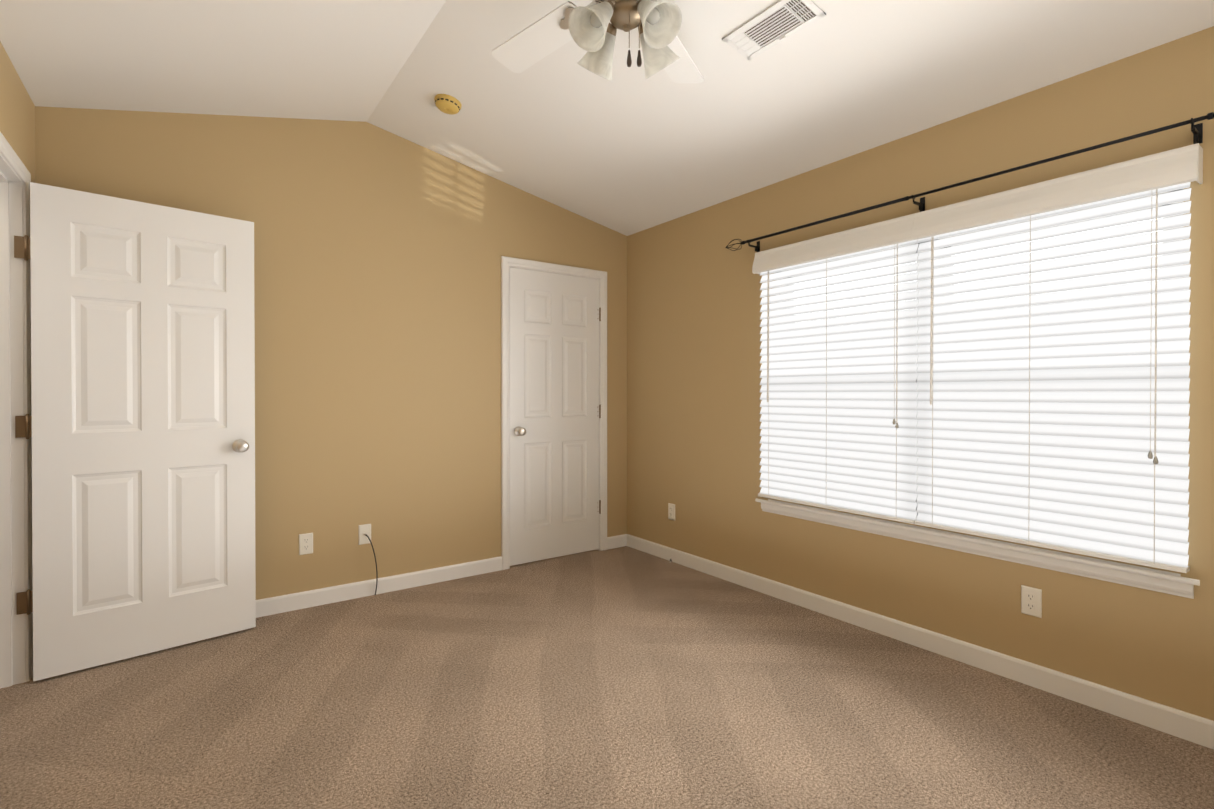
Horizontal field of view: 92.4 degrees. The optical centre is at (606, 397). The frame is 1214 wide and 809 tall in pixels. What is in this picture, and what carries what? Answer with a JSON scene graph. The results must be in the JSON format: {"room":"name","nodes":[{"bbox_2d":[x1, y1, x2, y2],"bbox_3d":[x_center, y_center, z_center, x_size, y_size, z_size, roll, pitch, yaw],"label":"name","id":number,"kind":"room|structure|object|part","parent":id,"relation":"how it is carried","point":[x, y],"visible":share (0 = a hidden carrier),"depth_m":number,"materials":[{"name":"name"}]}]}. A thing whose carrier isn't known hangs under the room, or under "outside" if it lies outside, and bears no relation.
{"room":"empty bedroom","nodes":[
{"label":"empty bedroom","id":0,"kind":"room"},
{"bbox_2d":[0,41,34,182],"bbox_3d":[-1.364,-0.066,0.860,0.120,2.490,4.180,0,0,-36],"label":"wall","id":1,"kind":"structure","parent":0,"point":[17,118],"depth_m":2.30,"materials":[{"name":"beige paint"}]},
{"bbox_2d":[0,132,32,687],"bbox_3d":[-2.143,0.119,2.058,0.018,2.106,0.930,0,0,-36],"label":"door frame","id":2,"kind":"structure","parent":1,"relation":"attached to","point":[14,161],"depth_m":2.39,"materials":[{"name":"white wood"}]},
{"bbox_2d":[14,182,255,680],"bbox_3d":[-2.101,0.141,2.663,0.841,2.030,0.211,0,0,-36],"label":"entry door","id":3,"kind":"structure","parent":1,"relation":"in","point":[143,410],"depth_m":2.60,"materials":[{"name":"white paint"}]},
{"bbox_3d":[-2.373,0.115,2.381,0.070,1.555,0.012,0,0,-36],"label":"entry door hinges","id":4,"kind":"part","parent":3,"relation":"part of","materials":[{"name":"gold metal"}]},
{"bbox_2d":[0,0,445,121],"bbox_3d":[-0.798,-1.486,1.259,1.517,0.459,4.420,0,0,-36],"label":"ceiling slope","id":5,"kind":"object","parent":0,"point":[342,60],"visible":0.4,"depth_m":2.43,"materials":[{"name":"white paint"}]},
{"bbox_2d":[35,106,626,599],"bbox_3d":[-1.210,-0.255,3.621,3.603,2.832,0.120,0,0,-36],"label":"wall","id":6,"kind":"structure","parent":0,"point":[379,252],"depth_m":3.39,"materials":[{"name":"beige paint"}]},
{"bbox_2d":[299,533,312,554],"bbox_3d":[-1.665,0.812,3.220,0.070,0.114,0.008,0,0,-36],"label":"electrical outlet","id":7,"kind":"object","parent":6,"relation":"attached to","point":[306,543],"visible":1,"depth_m":3.22,"materials":[{"name":"white plastic"}]},
{"bbox_2d":[359,524,370,544],"bbox_3d":[-1.413,0.801,3.399,0.070,0.114,0.012,0,0,-36],"label":"outlet plate","id":8,"kind":"object","parent":6,"relation":"attached to","point":[364,529],"visible":0.9,"depth_m":3.40,"materials":[{"name":"white plastic"}]},
{"bbox_2d":[365,534,377,594],"bbox_3d":[-1.367,0.978,3.381,0.062,0.365,0.071,0,0,-36],"label":"coaxial cable","id":9,"kind":"object","parent":8,"relation":"attached to","point":[375,562],"visible":0.94,"depth_m":3.37,"materials":[{"name":"black plastic"}]},
{"bbox_2d":[256,556,501,617],"bbox_3d":[-1.615,1.119,3.255,2.240,0.090,0.014,0,0,-36],"label":"baseboard","id":10,"kind":"structure","parent":6,"relation":"attached to","point":[300,600],"depth_m":3.41,"materials":[{"name":"white wood"}]},
{"bbox_2d":[509,267,598,565],"bbox_3d":[-0.371,0.131,4.181,0.741,2.030,0.177,0,0,-36],"label":"closet door","id":11,"kind":"structure","parent":6,"relation":"in","point":[554,414],"depth_m":4.15,"materials":[{"name":"white paint"}]},
{"bbox_2d":[501,256,606,569],"bbox_3d":[-0.393,0.127,4.213,0.782,2.062,0.120,0,0,-36],"label":"door frame","id":12,"kind":"structure","parent":6,"relation":"attached to","point":[599,366],"depth_m":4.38,"materials":[{"name":"white wood"}]},
{"bbox_2d":[599,308,600,513],"bbox_3d":[-0.059,0.102,4.376,0.028,1.555,0.012,0,0,-36],"label":"closet door hinges","id":13,"kind":"object","parent":6,"relation":"attached to","point":[599,413],"visible":1,"depth_m":4.38,"materials":[{"name":"brown metal"}]},
{"bbox_2d":[607,534,626,549],"bbox_3d":[0.080,1.111,4.478,0.199,0.090,0.014,0,0,-36],"label":"baseboard","id":14,"kind":"structure","parent":6,"relation":"attached to","point":[617,541],"depth_m":4.47,"materials":[{"name":"white wood"}]},
{"bbox_2d":[0,546,1213,808],"bbox_3d":[-0.714,1.223,1.892,4.833,0.100,5.320,0,0,-36],"label":"floor","id":15,"kind":"structure","parent":0,"point":[624,678],"depth_m":2.12,"materials":[{"name":"carpet"}]},
{"bbox_2d":[366,0,1213,235],"bbox_3d":[0.663,-1.466,2.313,2.086,0.512,4.420,0,0,-36],"label":"ceiling slope","id":16,"kind":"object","parent":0,"point":[628,151],"visible":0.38,"depth_m":2.66,"materials":[{"name":"white paint"}]},
{"bbox_2d":[434,94,461,114],"bbox_3d":[-0.838,-1.540,3.068,0.139,0.060,0.140,0,0,-36],"label":"smoke detector","id":17,"kind":"object","parent":16,"relation":"attached to","point":[448,104],"visible":1,"depth_m":3.03,"materials":[{"name":"yellow plastic"}]},
{"bbox_2d":[492,0,703,82],"bbox_3d":[0.028,-1.298,1.882,1.272,0.508,1.282,0,0,-36],"label":"ceiling fan","id":18,"kind":"object","parent":16,"relation":"hanging from","point":[591,29],"visible":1,"depth_m":1.94,"materials":[{"name":"silver metal"}]},
{"bbox_2d":[722,0,825,60],"bbox_3d":[0.631,-1.415,2.227,0.162,0.041,0.360,0,0,-36],"label":"air vent register","id":19,"kind":"object","parent":16,"relation":"attached to","point":[776,23],"visible":1,"depth_m":2.22,"materials":[{"name":"white metal"}]},
{"bbox_2d":[627,26,1213,720],"bbox_3d":[1.444,-0.054,2.886,0.160,2.440,4.180,0,0,-36],"label":"wall","id":20,"kind":"structure","parent":0,"point":[693,366],"depth_m":2.73,"materials":[{"name":"beige paint"}]},
{"bbox_2d":[668,503,674,520],"bbox_3d":[0.456,0.810,4.117,0.008,0.114,0.070,0,0,-36],"label":"electrical outlet","id":21,"kind":"object","parent":20,"relation":"attached to","point":[671,511],"visible":1,"depth_m":4.11,"materials":[{"name":"white plastic"}]},
{"bbox_2d":[752,213,914,273],"bbox_3d":[1.159,-0.785,3.060,0.091,0.125,0.926,0,0,-36],"label":"window valance","id":22,"kind":"object","parent":20,"relation":"attached to","point":[880,234],"visible":0.96,"depth_m":2.97,"materials":[{"name":"white wood"}]},
{"bbox_2d":[627,534,1213,749],"bbox_3d":[1.373,1.121,2.843,0.014,0.090,4.180,0,0,-36],"label":"baseboard","id":23,"kind":"structure","parent":20,"relation":"attached to","point":[1196,729],"depth_m":2.52,"materials":[{"name":"white wood"}]},
{"bbox_2d":[725,112,1213,251],"bbox_3d":[1.406,-0.908,2.693,0.120,0.092,2.238,0,0,-36],"label":"curtain rod","id":24,"kind":"object","parent":20,"relation":"attached to","point":[1197,130],"visible":1,"depth_m":2.38,"materials":[{"name":"black metal"}]},
{"bbox_2d":[755,189,1199,598],"bbox_3d":[1.512,-0.043,2.754,0.205,1.449,1.870,0,0,-36],"label":"window","id":25,"kind":"structure","parent":20,"relation":"in","point":[1172,583],"depth_m":2.44,"materials":[{"name":"white wood"}]},
{"bbox_2d":[758,240,918,523],"bbox_3d":[1.172,-0.113,3.062,0.073,1.393,0.906,0,0,-36],"label":"window blind","id":26,"kind":"object","parent":25,"relation":"attached to","point":[838,412],"visible":0.83,"depth_m":2.99,"materials":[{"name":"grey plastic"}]},
{"bbox_2d":[915,182,1190,572],"bbox_3d":[1.702,-0.109,2.327,0.073,1.393,0.902,0,0,-36],"label":"window blind","id":27,"kind":"object","parent":25,"relation":"attached to","point":[1060,424],"visible":0.81,"depth_m":2.24,"materials":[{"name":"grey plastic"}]},
{"bbox_2d":[1021,585,1041,617],"bbox_3d":[1.722,0.830,2.363,0.008,0.114,0.070,0,0,-36],"label":"electrical outlet","id":28,"kind":"object","parent":20,"relation":"attached to","point":[1031,601],"visible":1,"depth_m":2.36,"materials":[{"name":"white plastic"}]},
{"bbox_2d":[912,143,1202,239],"bbox_3d":[1.701,-0.780,2.309,0.091,0.125,0.925,0,0,-36],"label":"window valance","id":29,"kind":"object","parent":20,"relation":"attached to","point":[1177,166],"visible":0.98,"depth_m":2.19,"materials":[{"name":"white wood"}]},
{"label":"outside","id":30,"kind":"structure","parent":0,"visible":0},
{"bbox_2d":[795,218,1161,325],"bbox_3d":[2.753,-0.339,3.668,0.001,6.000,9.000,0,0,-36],"label":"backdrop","id":31,"kind":"structure","parent":30,"point":[1002,267],"depth_m":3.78,"materials":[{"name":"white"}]}
]}

